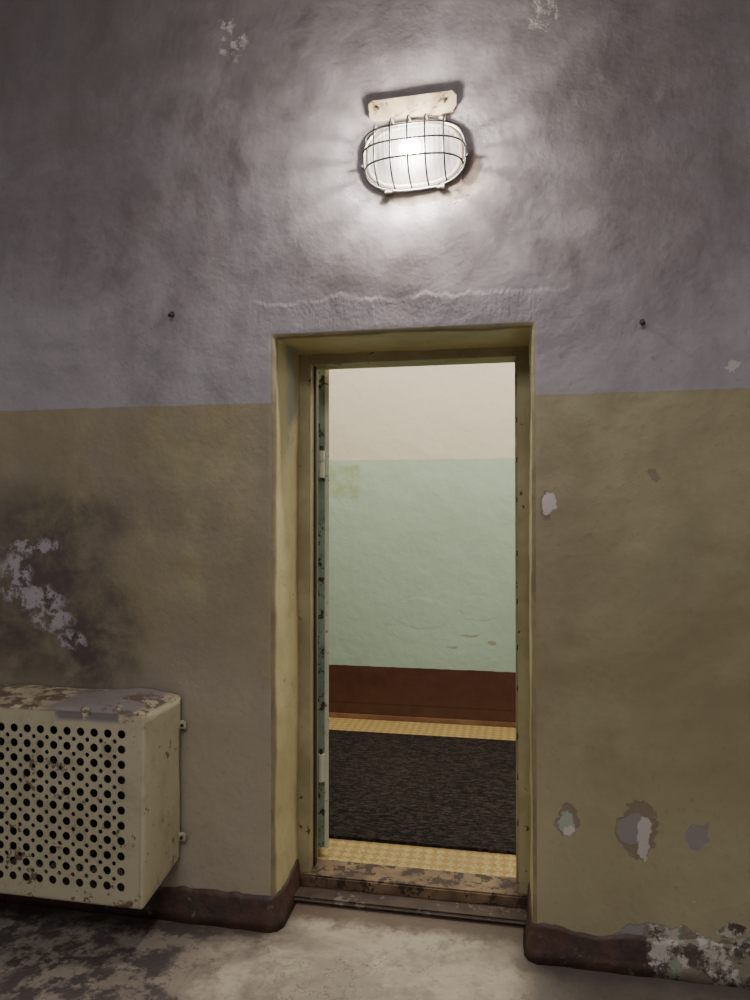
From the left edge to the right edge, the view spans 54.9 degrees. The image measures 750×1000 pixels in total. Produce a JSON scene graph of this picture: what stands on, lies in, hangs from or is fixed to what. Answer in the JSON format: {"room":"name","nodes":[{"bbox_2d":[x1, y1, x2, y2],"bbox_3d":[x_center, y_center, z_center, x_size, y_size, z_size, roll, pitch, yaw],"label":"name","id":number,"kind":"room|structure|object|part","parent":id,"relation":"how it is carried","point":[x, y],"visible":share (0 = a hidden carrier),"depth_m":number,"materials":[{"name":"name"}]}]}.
{"room":"prison interior","nodes":[
{"label":"prison interior","id":0,"kind":"room"},
{"bbox_2d":[0,0,749,948],"bbox_3d":[0.003,-0.342,2.643,4.200,3.700,0.308,0,-1,11],"label":"wall","id":1,"kind":"structure","parent":0,"point":[201,161],"depth_m":2.52,"materials":[{"name":"paint"}]},
{"bbox_2d":[0,684,185,908],"bbox_3d":[-1.237,1.007,2.571,1.085,0.652,0.267,0,-1,11],"label":"radiator cover","id":2,"kind":"object","parent":1,"relation":"attached to","point":[90,778],"visible":1,"depth_m":2.41,"materials":[{"name":"beige metal"}]},
{"bbox_2d":[0,859,301,932],"bbox_3d":[-1.182,1.448,2.820,1.795,0.127,0.301,0,-1,11],"label":"baseboard","id":3,"kind":"structure","parent":1,"relation":"attached to","point":[180,904],"depth_m":2.59,"materials":[{"name":"brown paint"}]},
{"bbox_2d":[168,311,174,317],"bbox_3d":[-0.741,-0.678,2.639,0.024,0.030,0.050,0,-1,11],"label":"nail","id":4,"kind":"object","parent":1,"relation":"attached to","point":[172,313],"visible":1,"depth_m":2.64,"materials":[{"name":"metal"}]},
{"bbox_2d":[368,90,456,121],"bbox_3d":[0.128,-1.351,2.483,0.304,0.076,0.025,0,-1,11],"label":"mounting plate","id":5,"kind":"object","parent":1,"relation":"attached to","point":[445,102],"visible":1,"depth_m":2.47,"materials":[{"name":"metal"}]},
{"bbox_2d":[361,113,467,194],"bbox_3d":[0.125,-1.179,2.425,0.372,0.255,0.134,-1,-1,11],"label":"lamp","id":6,"kind":"object","parent":1,"relation":"attached to","point":[424,154],"visible":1,"depth_m":2.46,"materials":[{"name":"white glass"}]},
{"bbox_3d":[0.116,-1.175,2.408,0.072,0.048,0.048,-1,-1,11],"label":"bulb","id":7,"kind":"part","parent":6,"relation":"part of","materials":[{"name":"white glass"}]},
{"bbox_2d":[523,882,749,988],"bbox_3d":[1.285,1.439,2.341,1.580,0.129,0.300,0,-1,11],"label":"baseboard","id":8,"kind":"structure","parent":1,"relation":"attached to","point":[699,961],"depth_m":2.29,"materials":[{"name":"brown paint"}]},
{"bbox_2d":[639,319,645,325],"bbox_3d":[0.861,-0.572,2.326,0.024,0.030,0.050,0,-1,11],"label":"nail","id":9,"kind":"object","parent":1,"relation":"attached to","point":[642,322],"visible":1,"depth_m":2.31,"materials":[{"name":"metal"}]},
{"bbox_2d":[0,902,749,999],"bbox_3d":[-0.397,1.527,0.557,4.200,0.100,4.500,0,-1,11],"label":"floor","id":10,"kind":"structure","parent":0,"point":[322,952],"depth_m":2.35,"materials":[{"name":"concrete"}]},
{"bbox_2d":[294,886,526,925],"bbox_3d":[0.125,1.498,2.670,0.888,0.022,0.095,0,-1,11],"label":"step","id":11,"kind":"structure","parent":10,"relation":"on","point":[304,894],"depth_m":2.65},
{"bbox_2d":[300,859,526,907],"bbox_3d":[0.146,1.479,2.780,0.888,0.062,0.140,0,-1,11],"label":"threshold","id":12,"kind":"object","parent":10,"relation":"on","point":[332,874],"visible":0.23,"depth_m":2.75,"materials":[{"name":"brown paint"}]},
{"bbox_2d":[318,717,515,877],"bbox_3d":[0.232,1.548,3.792,4.200,0.155,2.090,0,-1,11],"label":"floor","id":13,"kind":"structure","parent":0,"point":[432,858],"depth_m":3.00,"materials":[{"name":"yellow tile"}]},
{"bbox_2d":[329,730,515,854],"bbox_3d":[0.230,1.465,3.783,3.400,0.012,1.470,0,-1,11],"label":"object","id":14,"kind":"object","parent":13,"relation":"on","point":[459,793],"visible":0.14,"depth_m":3.62,"materials":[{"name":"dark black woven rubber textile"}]},
{"bbox_2d":[329,362,515,722],"bbox_3d":[0.442,-0.308,4.900,4.200,3.700,0.110,0,-1,11],"label":"wall","id":15,"kind":"structure","parent":0,"point":[422,458],"depth_m":4.86,"materials":[{"name":"paint"}]},
{"bbox_2d":[329,712,515,727],"bbox_3d":[0.430,1.471,4.811,4.200,0.030,0.020,0,-1,11],"label":"baseboard","id":16,"kind":"structure","parent":15,"relation":"attached to","point":[331,714],"depth_m":4.82,"materials":[{"name":"brown wood"}]},
{"bbox_3d":[0.044,-0.339,2.853,4.200,3.700,0.120,0,-1,11],"label":"wall","id":17,"kind":"structure","parent":0,"visible":0},
{"bbox_2d":[298,354,317,872],"bbox_3d":[-0.270,0.442,2.890,0.055,2.040,0.125,0,-1,11],"label":"frame","id":18,"kind":"object","parent":17,"relation":"attached to","point":[306,369],"visible":0.71,"depth_m":2.83,"materials":[{"name":"green paint"}]},
{"bbox_2d":[313,367,317,865],"bbox_3d":[-0.239,0.459,2.889,0.010,1.985,0.025,0,-1,11],"label":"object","id":19,"kind":"object","parent":17,"relation":"attached to","point":[315,368],"visible":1,"depth_m":2.88,"materials":[{"name":"metal"}]},
{"bbox_2d":[318,369,328,847],"bbox_3d":[-0.325,0.441,3.350,0.056,1.985,0.835,0,-1,-16],"label":"leaf","id":20,"kind":"object","parent":17,"relation":"attached to","point":[323,375],"visible":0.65,"depth_m":2.98,"materials":[{"name":"green paint"}]},
{"bbox_3d":[-0.335,0.442,3.365,0.046,1.985,0.800,0,-1,-16],"label":"panel","id":21,"kind":"part","parent":20,"relation":"part of","materials":[{"name":"green paint"}]},
{"bbox_2d":[310,347,517,369],"bbox_3d":[0.150,-0.559,2.823,0.800,0.050,0.125,0,-1,11],"label":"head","id":22,"kind":"structure","parent":17,"relation":"in","point":[505,354],"depth_m":2.79,"materials":[{"name":"green paint"}]},
{"bbox_2d":[515,360,518,881],"bbox_3d":[0.544,0.458,2.769,0.011,1.985,0.030,0,-1,11],"label":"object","id":23,"kind":"object","parent":17,"relation":"attached to","point":[516,503],"visible":0.64,"depth_m":2.76,"materials":[{"name":"green paint"}]},
{"bbox_2d":[517,346,530,893],"bbox_3d":[0.568,0.440,2.727,0.055,2.040,0.125,0,-1,11],"label":"frame","id":24,"kind":"object","parent":17,"relation":"attached to","point":[523,383],"visible":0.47,"depth_m":2.67,"materials":[{"name":"green paint"}]}
]}

